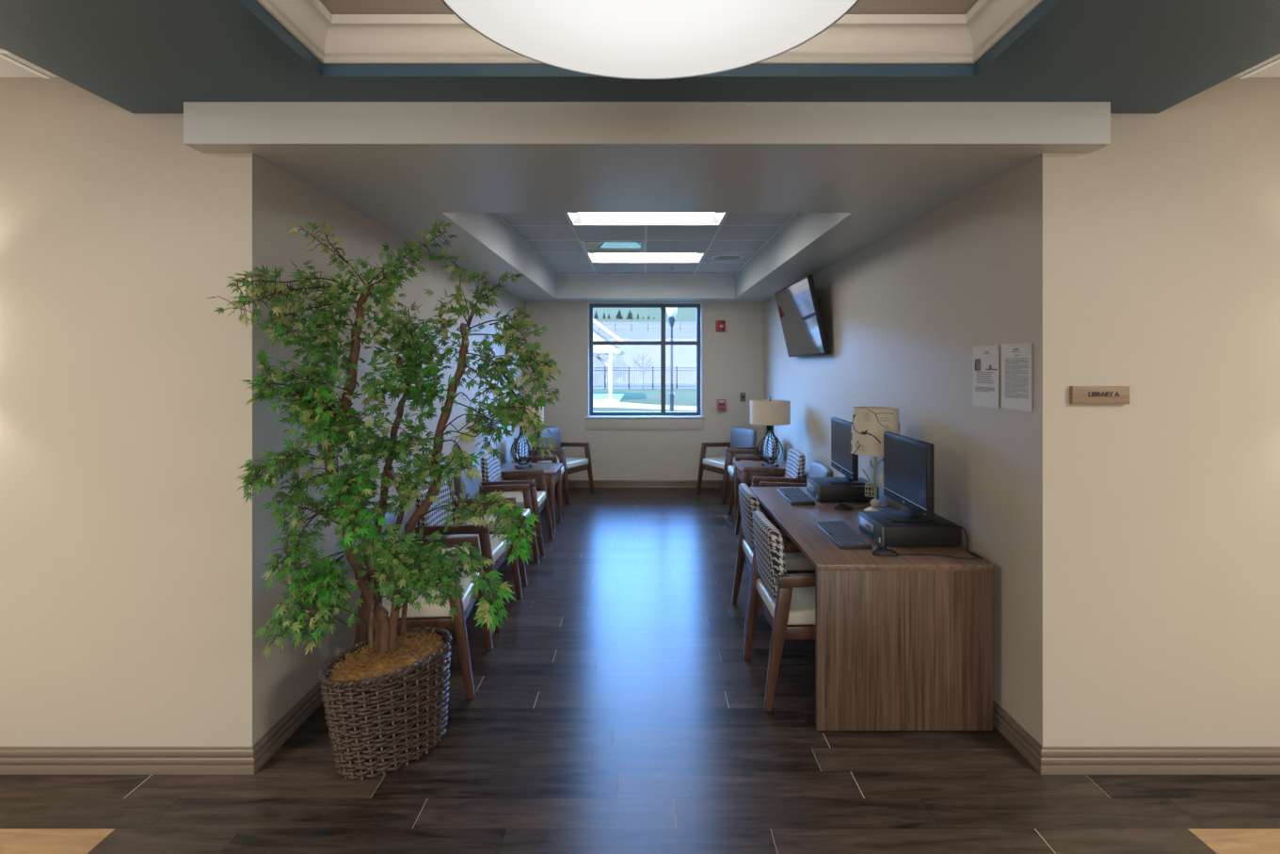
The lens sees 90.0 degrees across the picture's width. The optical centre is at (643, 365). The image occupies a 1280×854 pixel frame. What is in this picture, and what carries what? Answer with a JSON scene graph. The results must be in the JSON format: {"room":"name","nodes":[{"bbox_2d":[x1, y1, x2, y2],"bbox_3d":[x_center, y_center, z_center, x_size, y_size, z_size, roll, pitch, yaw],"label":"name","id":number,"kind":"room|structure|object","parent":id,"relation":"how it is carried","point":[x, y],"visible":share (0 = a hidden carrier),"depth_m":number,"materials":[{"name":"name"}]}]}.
{"room":"waiting area","nodes":[
{"label":"waiting area","id":0,"kind":"room"},
{"bbox_2d":[0,48,59,78],"bbox_3d":[-3.506,-1.143,-0.988,2.987,0.025,7.025,0,0,0],"label":"ceiling","id":1,"kind":"structure","parent":0,"point":[8,69],"depth_m":2.45,"materials":[{"name":"paint"}]},
{"bbox_2d":[0,77,267,746],"bbox_3d":[-3.272,0.129,2.575,3.455,2.950,0.100,0,0,0],"label":"wall","id":2,"kind":"structure","parent":0,"point":[134,597],"depth_m":2.52,"materials":[{"name":"beige paint"}]},
{"bbox_2d":[0,746,254,774],"bbox_3d":[-3.264,1.554,2.516,3.473,0.101,0.018,0,0,0],"label":"baseboard","id":3,"kind":"structure","parent":2,"relation":"attached to","point":[13,760],"depth_m":2.51,"materials":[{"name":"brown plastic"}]},
{"bbox_2d":[267,161,526,731],"bbox_3d":[-1.620,0.129,5.508,0.150,2.950,5.765,0,0,0],"label":"wall","id":4,"kind":"structure","parent":0,"point":[291,675],"depth_m":3.25,"materials":[{"name":"beige paint"}]},
{"bbox_2d":[252,632,375,773],"bbox_3d":[-1.536,1.554,5.449,0.018,0.101,5.883,0,0,0],"label":"baseboard","id":5,"kind":"structure","parent":4,"relation":"attached to","point":[267,744],"depth_m":2.74,"materials":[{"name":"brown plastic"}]},
{"bbox_2d":[0,487,1279,853],"bbox_3d":[0.000,1.619,2.045,10.000,0.030,13.090,0,0,0],"label":"floor","id":6,"kind":"structure","parent":0,"point":[616,707],"depth_m":2.49,"materials":[{"name":"brown wood"}]},
{"bbox_2d":[207,215,561,779],"bbox_3d":[-0.967,0.495,2.635,1.260,2.219,0.675,0,0,-7],"label":"potted tree","id":7,"kind":"object","parent":6,"relation":"on","point":[386,700],"visible":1,"depth_m":2.52,"materials":[{"name":"green plant"}]},
{"bbox_2d":[317,626,452,779],"bbox_3d":[-1.069,1.403,2.691,0.456,0.403,0.529,0,0,0],"label":"basket","id":8,"kind":"object","parent":6,"relation":"on","point":[384,712],"depth_m":2.54,"materials":[{"name":"brown wicker"}]},
{"bbox_2d":[353,507,493,699],"bbox_3d":[-1.131,1.189,3.335,0.591,0.830,0.566,0,0,-4],"label":"armchair","id":9,"kind":"object","parent":6,"relation":"on","point":[428,615],"visible":0.33,"depth_m":3.10,"materials":[{"name":"brown wood"}]},
{"bbox_2d":[406,480,522,630],"bbox_3d":[-1.146,1.189,4.155,0.591,0.830,0.566,0,0,3],"label":"armchair","id":10,"kind":"object","parent":6,"relation":"on","point":[434,520],"visible":0.44,"depth_m":4.00,"materials":[{"name":"brown wood"}]},
{"bbox_2d":[453,463,539,586],"bbox_3d":[-1.146,1.189,4.930,0.591,0.830,0.566,0,0,0],"label":"armchair","id":11,"kind":"object","parent":6,"relation":"on","point":[472,487],"visible":0.34,"depth_m":5.02,"materials":[{"name":"brown wood"}]},
{"bbox_2d":[480,450,553,556],"bbox_3d":[-1.131,1.189,5.650,0.591,0.830,0.566,0,0,0],"label":"armchair","id":12,"kind":"object","parent":6,"relation":"on","point":[490,468],"visible":0.54,"depth_m":5.59,"materials":[{"name":"brown wood"}]},
{"bbox_2d":[500,463,562,535],"bbox_3d":[-1.130,1.304,6.300,0.600,0.600,0.560,0,0,0],"label":"side table","id":13,"kind":"object","parent":6,"relation":"on","point":[552,471],"visible":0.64,"depth_m":6.18,"materials":[{"name":"brown wood"}]},
{"bbox_2d":[502,396,543,468],"bbox_3d":[-1.185,0.654,6.300,0.396,0.699,0.396,0,0,-17],"label":"table lamp","id":14,"kind":"object","parent":13,"relation":"on","point":[540,412],"visible":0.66,"depth_m":6.26,"materials":[{"name":"clear plastic"}]},
{"bbox_2d":[513,434,570,515],"bbox_3d":[-1.146,1.189,7.115,0.591,0.830,0.566,0,0,0],"label":"armchair","id":15,"kind":"object","parent":6,"relation":"on","point":[559,452],"visible":0.38,"depth_m":7.20,"materials":[{"name":"brown wood"}]},
{"bbox_2d":[531,427,594,501],"bbox_3d":[-1.002,1.189,7.828,0.591,0.830,0.566,0,0,28],"label":"armchair","id":16,"kind":"object","parent":6,"relation":"on","point":[572,464],"visible":0.5,"depth_m":7.91,"materials":[{"name":"brown wood"}]},
{"bbox_2d":[696,427,758,502],"bbox_3d":[1.042,1.189,7.828,0.591,0.830,0.566,0,0,-28],"label":"armchair","id":17,"kind":"object","parent":6,"relation":"on","point":[741,438],"visible":0.57,"depth_m":7.88,"materials":[{"name":"brown wood"}]},
{"bbox_2d":[721,433,778,514],"bbox_3d":[1.201,1.189,7.140,0.591,0.830,0.566,0,0,0],"label":"armchair","id":18,"kind":"object","parent":6,"relation":"on","point":[729,472],"visible":0.45,"depth_m":7.13,"materials":[{"name":"brown wood"}]},
{"bbox_2d":[733,461,786,518],"bbox_3d":[1.235,1.304,6.440,0.600,0.600,0.560,0,0,0],"label":"side table","id":19,"kind":"object","parent":6,"relation":"on","point":[738,465],"visible":0.34,"depth_m":6.50,"materials":[{"name":"brown wood"}]},
{"bbox_2d":[750,396,790,467],"bbox_3d":[1.255,0.654,6.360,0.396,0.699,0.396,0,0,0],"label":"table lamp","id":20,"kind":"object","parent":19,"relation":"on","point":[769,412],"visible":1,"depth_m":6.22,"materials":[{"name":"beige fabric"}]},
{"bbox_2d":[735,448,805,534],"bbox_3d":[1.161,1.189,5.820,0.591,0.830,0.566,0,0,0],"label":"armchair","id":21,"kind":"object","parent":6,"relation":"on","point":[793,472],"visible":0.45,"depth_m":5.83,"materials":[{"name":"brown wood"}]},
{"bbox_2d":[731,482,815,637],"bbox_3d":[0.889,1.189,4.050,0.591,0.830,0.566,0,0,0],"label":"armchair","id":22,"kind":"object","parent":6,"relation":"on","point":[796,563],"visible":0.43,"depth_m":3.93,"materials":[{"name":"brown wood"}]},
{"bbox_2d":[742,510,815,711],"bbox_3d":[0.849,1.189,3.255,0.591,0.830,0.566,0,0,-2],"label":"armchair","id":23,"kind":"object","parent":6,"relation":"on","point":[787,601],"visible":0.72,"depth_m":3.02,"materials":[{"name":"brown wood"}]},
{"bbox_2d":[758,461,832,486],"bbox_3d":[1.171,1.189,5.030,0.591,0.830,0.566,0,0,0],"label":"armchair","id":24,"kind":"object","parent":6,"relation":"on","point":[818,469],"visible":0.19,"depth_m":5.17,"materials":[{"name":"blue fabric"}]},
{"bbox_2d":[749,486,992,733],"bbox_3d":[1.139,1.236,3.679,0.769,0.737,1.783,0,0,0],"label":"desk","id":25,"kind":"object","parent":6,"relation":"on","point":[903,642],"visible":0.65,"depth_m":2.79,"materials":[{"name":"brown wood"}]},
{"bbox_2d":[777,486,815,505],"bbox_3d":[0.993,0.853,4.195,0.151,0.029,0.456,0,0,1],"label":"keyboard","id":26,"kind":"object","parent":25,"relation":"on","point":[793,495],"visible":1,"depth_m":4.12,"materials":[{"name":"black plastic"}]},
{"bbox_2d":[806,477,879,501],"bbox_3d":[1.298,0.817,4.215,0.384,0.101,0.338,0,0,2],"label":"desktop computer","id":27,"kind":"object","parent":25,"relation":"on","point":[820,488],"visible":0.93,"depth_m":4.05,"materials":[{"name":"black plastic"}]},
{"bbox_2d":[823,416,864,484],"bbox_3d":[1.323,0.565,4.235,0.215,0.402,0.570,0,0,3],"label":"monitor","id":28,"kind":"object","parent":27,"relation":"on","point":[846,462],"visible":0.94,"depth_m":4.19,"materials":[{"name":"black plastic"}]},
{"bbox_2d":[816,520,872,548],"bbox_3d":[1.005,0.853,3.245,0.151,0.029,0.456,0,0,1],"label":"keyboard","id":29,"kind":"object","parent":25,"relation":"on","point":[843,536],"visible":1,"depth_m":3.18,"materials":[{"name":"black plastic"}]},
{"bbox_2d":[833,502,892,510],"bbox_3d":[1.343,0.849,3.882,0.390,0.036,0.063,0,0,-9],"label":"computer mouse","id":30,"kind":"object","parent":25,"relation":"on","point":[838,506],"visible":0.91,"depth_m":3.84,"materials":[{"name":"black plastic"}]},
{"bbox_2d":[850,406,899,511],"bbox_3d":[1.374,0.557,3.800,0.284,0.620,0.282,0,0,0],"label":"lamp","id":31,"kind":"object","parent":25,"relation":"on","point":[869,424],"visible":0.96,"depth_m":3.71,"materials":[{"name":"beige fabric"}]},
{"bbox_2d":[858,511,961,546],"bbox_3d":[1.318,0.817,3.205,0.384,0.101,0.338,0,0,0],"label":"desktop computer","id":32,"kind":"object","parent":25,"relation":"on","point":[886,532],"visible":0.97,"depth_m":3.04,"materials":[{"name":"black plastic"}]},
{"bbox_2d":[877,431,982,558],"bbox_3d":[1.346,0.617,3.183,0.261,0.506,0.686,0,0,-12],"label":"monitor","id":33,"kind":"object","parent":32,"relation":"on","point":[908,462],"visible":1,"depth_m":3.17,"materials":[{"name":"black plastic"}]},
{"bbox_2d":[872,545,978,559],"bbox_3d":[1.286,0.849,2.928,0.473,0.036,0.099,0,0,4],"label":"computer mouse","id":34,"kind":"object","parent":25,"relation":"on","point":[879,551],"visible":1,"depth_m":2.91,"materials":[{"name":"black plastic"}]},
{"bbox_2d":[0,0,1279,113],"bbox_3d":[0.007,-1.085,0.562,4.040,0.183,3.925,0,0,0],"label":"ceiling","id":35,"kind":"structure","parent":0,"point":[139,56],"depth_m":2.16,"materials":[{"name":"paint"}]},
{"bbox_2d":[255,0,1043,63],"bbox_3d":[0.017,-1.109,1.081,2.241,0.145,2.242,0,0,0],"label":"crown molding","id":36,"kind":"structure","parent":35,"relation":"attached to","point":[332,39],"depth_m":2.18,"materials":[{"name":"beige paint"}]},
{"bbox_2d":[526,301,764,479],"bbox_3d":[0.015,0.129,8.490,3.419,2.950,0.200,0,0,0],"label":"wall","id":37,"kind":"structure","parent":0,"point":[732,359],"depth_m":8.39,"materials":[{"name":"beige paint"}]},
{"bbox_2d":[585,302,704,429],"bbox_3d":[0.015,0.005,8.447,1.560,1.667,0.185,0,0,0],"label":"window","id":38,"kind":"structure","parent":37,"relation":"in","point":[663,419],"depth_m":8.49,"materials":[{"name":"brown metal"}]},
{"bbox_2d":[561,480,751,487],"bbox_3d":[0.015,1.554,8.381,3.119,0.101,0.018,0,0,0],"label":"baseboard","id":39,"kind":"structure","parent":37,"relation":"attached to","point":[571,483],"depth_m":8.38,"materials":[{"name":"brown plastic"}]},
{"bbox_2d":[716,320,725,331],"bbox_3d":[1.005,-0.512,8.364,0.120,0.144,0.053,0,0,0],"label":"fire alarm strobe","id":40,"kind":"object","parent":37,"relation":"attached to","point":[720,324],"visible":1,"depth_m":8.34,"materials":[{"name":"red plastic"}]},
{"bbox_2d":[717,399,725,410],"bbox_3d":[1.015,0.518,8.361,0.112,0.152,0.058,0,0,0],"label":"alarm pull station","id":41,"kind":"object","parent":37,"relation":"attached to","point":[721,403],"visible":1,"depth_m":8.34,"materials":[{"name":"red plastic"}]},
{"bbox_2d":[739,392,745,400],"bbox_3d":[1.300,0.416,8.384,0.072,0.116,0.012,0,0,0],"label":"wall plate","id":42,"kind":"object","parent":37,"relation":"attached to","point":[742,394],"visible":1,"depth_m":8.38,"materials":[{"name":"metal"}]},
{"bbox_2d":[497,212,794,273],"bbox_3d":[0.018,-1.143,5.755,2.247,0.015,4.491,0,0,0],"label":"ceiling","id":43,"kind":"structure","parent":0,"point":[547,250],"depth_m":5.79,"materials":[{"name":"tile"}]},
{"bbox_2d":[495,212,797,274],"bbox_3d":[0.018,-1.134,5.755,2.247,0.010,4.491,0,0,0],"label":"grid","id":44,"kind":"object","parent":43,"relation":"attached to","point":[497,214],"visible":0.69,"depth_m":5.80,"materials":[{"name":"white metal"}]},
{"bbox_2d":[580,240,644,252],"bbox_3d":[-0.282,-1.190,6.110,0.587,0.132,0.602,0,0,0],"label":"ceiling vent","id":45,"kind":"object","parent":44,"relation":"attached to","point":[589,246],"visible":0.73,"depth_m":6.04,"materials":[{"name":"white metal"}]},
{"bbox_2d":[586,252,704,262],"bbox_3d":[0.020,-1.170,6.740,1.192,0.082,0.622,0,0,0],"label":"ceiling light","id":46,"kind":"object","parent":44,"relation":"attached to","point":[595,257],"visible":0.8,"depth_m":7.00,"materials":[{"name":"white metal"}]},
{"bbox_2d":[595,253,695,255],"bbox_3d":[0.020,-1.201,6.740,1.074,0.020,0.504,0,0,0],"label":"diffuser","id":47,"kind":"object","parent":46,"relation":"attached to","point":[597,254],"depth_m":6.89,"materials":[{"name":"white plastic"}]},
{"bbox_2d":[566,212,726,224],"bbox_3d":[0.020,-1.170,4.865,1.192,0.082,0.592,0,0,0],"label":"ceiling light","id":48,"kind":"object","parent":44,"relation":"attached to","point":[576,218],"visible":0.51,"depth_m":5.12,"materials":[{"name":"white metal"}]},
{"bbox_2d":[577,212,714,215],"bbox_3d":[0.020,-1.201,4.865,1.074,0.020,0.474,0,0,0],"label":"diffuser","id":49,"kind":"object","parent":48,"relation":"attached to","point":[579,214],"depth_m":5.05,"materials":[{"name":"white plastic"}]},
{"bbox_2d":[711,255,743,260],"bbox_3d":[0.880,-1.130,6.740,0.330,0.012,0.330,0,0,0],"label":"ceiling speaker","id":50,"kind":"object","parent":43,"relation":"attached to","point":[718,257],"visible":1,"depth_m":6.70,"materials":[{"name":"white metal"}]},
{"bbox_2d":[713,256,741,259],"bbox_3d":[0.880,-1.129,6.740,0.294,0.009,0.294,0,0,0],"label":"grille","id":51,"kind":"object","parent":50,"relation":"attached to","point":[714,257],"depth_m":6.72,"materials":[{"name":"grey metal"}]},
{"bbox_2d":[183,101,1110,301],"bbox_3d":[0.012,-0.996,5.402,3.498,0.320,5.975,0,0,0],"label":"ceiling","id":52,"kind":"structure","parent":0,"point":[854,174],"depth_m":2.59,"materials":[{"name":"grey paint"}]},
{"bbox_2d":[319,0,977,14],"bbox_3d":[0.017,-1.198,1.081,2.341,0.035,2.342,0,0,0],"label":"ceiling","id":53,"kind":"structure","parent":0,"point":[334,7],"depth_m":2.11,"materials":[{"name":"beige paint"}]},
{"bbox_2d":[441,0,859,79],"bbox_3d":[0.012,-0.918,1.089,0.762,0.524,0.762,0,0,0],"label":"pendant light","id":54,"kind":"object","parent":53,"relation":"hanging from","point":[648,40],"visible":1,"depth_m":1.25,"materials":[{"name":"white glass"}]},
{"bbox_2d":[764,161,1027,731],"bbox_3d":[1.649,0.129,5.508,0.150,2.950,5.765,0,0,0],"label":"wall","id":55,"kind":"structure","parent":0,"point":[904,314],"depth_m":3.31,"materials":[{"name":"beige paint"}]},
{"bbox_2d":[774,273,830,356],"bbox_3d":[1.462,-0.419,5.952,0.222,0.667,1.335,0,0,0],"label":"television","id":56,"kind":"object","parent":55,"relation":"attached to","point":[798,303],"visible":1,"depth_m":5.73,"materials":[{"name":"black plastic"}]},
{"bbox_2d":[972,344,998,408],"bbox_3d":[1.569,0.049,2.943,0.014,0.282,0.226,0,0,3],"label":"notice sheet","id":57,"kind":"object","parent":55,"relation":"attached to","point":[984,358],"visible":1,"depth_m":2.94,"materials":[{"name":"white paper"}]},
{"bbox_2d":[975,358,980,370],"bbox_3d":[1.571,-0.002,3.010,0.001,0.056,0.050,0,0,-3],"label":"picture","id":58,"kind":"object","parent":57,"relation":"on","point":[977,360],"depth_m":3.01,"materials":[{"name":"grey"}]},
{"bbox_2d":[1001,342,1031,411],"bbox_3d":[1.571,0.048,2.697,0.006,0.279,0.218,0,0,0],"label":"notice sheet","id":59,"kind":"object","parent":55,"relation":"attached to","point":[1016,358],"visible":1,"depth_m":2.70,"materials":[{"name":"white paper"}]},
{"bbox_2d":[992,699,1042,773],"bbox_3d":[1.565,1.554,5.449,0.018,0.101,5.883,0,0,0],"label":"baseboard","id":60,"kind":"structure","parent":55,"relation":"attached to","point":[1003,722],"depth_m":2.67,"materials":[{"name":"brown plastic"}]},
{"bbox_2d":[1027,77,1279,746],"bbox_3d":[3.287,0.129,2.575,3.426,2.950,0.100,0,0,0],"label":"wall","id":61,"kind":"structure","parent":0,"point":[1154,251],"depth_m":2.52,"materials":[{"name":"beige paint"}]},
{"bbox_2d":[1069,385,1129,403],"bbox_3d":[1.790,0.117,2.512,0.224,0.070,0.025,0,0,0],"label":"room sign","id":62,"kind":"object","parent":61,"relation":"attached to","point":[1078,394],"visible":1,"depth_m":2.50,"materials":[{"name":"brown wood"}]},
{"bbox_2d":[1040,746,1279,774],"bbox_3d":[3.278,1.554,2.516,3.444,0.101,0.018,0,0,0],"label":"baseboard","id":63,"kind":"structure","parent":61,"relation":"attached to","point":[1055,760],"depth_m":2.51,"materials":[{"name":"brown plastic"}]},
{"bbox_2d":[1232,53,1279,78],"bbox_3d":[3.514,-1.143,-0.988,2.973,0.025,7.025,0,0,0],"label":"ceiling","id":64,"kind":"structure","parent":0,"point":[1273,71],"depth_m":2.46,"materials":[{"name":"paint"}]},
{"label":"outside","id":65,"kind":"structure","parent":0,"visible":0},
{"bbox_2d":[592,307,696,411],"bbox_3d":[0.000,-15.592,134.275,180.000,34.572,251.450,0,0,0],"label":"outdoor view","id":66,"kind":"structure","parent":65,"point":[634,328],"depth_m":67.95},
{"bbox_2d":[615,309,623,319],"bbox_3d":[-4.855,-9.821,128.028,2.062,2.947,1.852,0,0,0],"label":"evergreen tree","id":67,"kind":"object","parent":66,"relation":"on","point":[618,316],"visible":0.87,"depth_m":127.72,"materials":[{"name":"green plant"}]},
{"bbox_2d":[627,309,632,319],"bbox_3d":[-2.794,-9.726,128.042,1.918,2.947,1.851,0,0,0],"label":"evergreen tree","id":68,"kind":"object","parent":66,"relation":"on","point":[630,314],"visible":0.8,"depth_m":127.70,"materials":[{"name":"green plant"}]},
{"bbox_2d":[630,352,655,390],"bbox_3d":[-0.051,0.336,42.949,1.900,2.720,1.571,0,0,-16],"label":"bare sapling","id":69,"kind":"object","parent":66,"relation":"on","point":[643,357],"visible":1,"depth_m":42.97,"materials":[{"name":"grey plant"}]},
{"bbox_2d":[592,393,696,410],"bbox_3d":[-2.500,1.684,29.400,23.000,0.020,16.200,0,0,0],"label":"path","id":70,"kind":"structure","parent":66,"relation":"on","point":[600,400],"depth_m":26.78,"materials":[{"name":"concrete"}]},
{"bbox_2d":[592,318,626,400],"bbox_3d":[-4.000,-0.876,32.960,6.140,5.100,6.880,0,0,0],"label":"pavilion","id":71,"kind":"object","parent":70,"relation":"on","point":[597,336],"visible":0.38,"depth_m":29.92,"materials":[{"name":"grey wood"}]},
{"bbox_2d":[592,366,696,388],"bbox_3d":[0.613,0.884,46.000,20.640,1.620,0.090,0,0,0],"label":"iron fence","id":72,"kind":"object","parent":66,"relation":"on","point":[604,367],"visible":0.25,"depth_m":45.99,"materials":[{"name":"metal"}]},
{"bbox_2d":[592,322,696,332],"bbox_3d":[0.598,-5.709,100.000,35.620,1.997,0.120,0,0,0],"label":"fence","id":73,"kind":"object","parent":66,"relation":"on","point":[680,328],"visible":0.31,"depth_m":99.98,"materials":[{"name":"grey metal"}]},
{"bbox_2d":[666,307,676,411],"bbox_3d":[0.875,-0.136,20.000,0.330,3.660,0.330,0,0,0],"label":"lamp post","id":74,"kind":"object","parent":66,"relation":"on","point":[671,312],"visible":0.7,"depth_m":19.95,"materials":[{"name":"black metal"}]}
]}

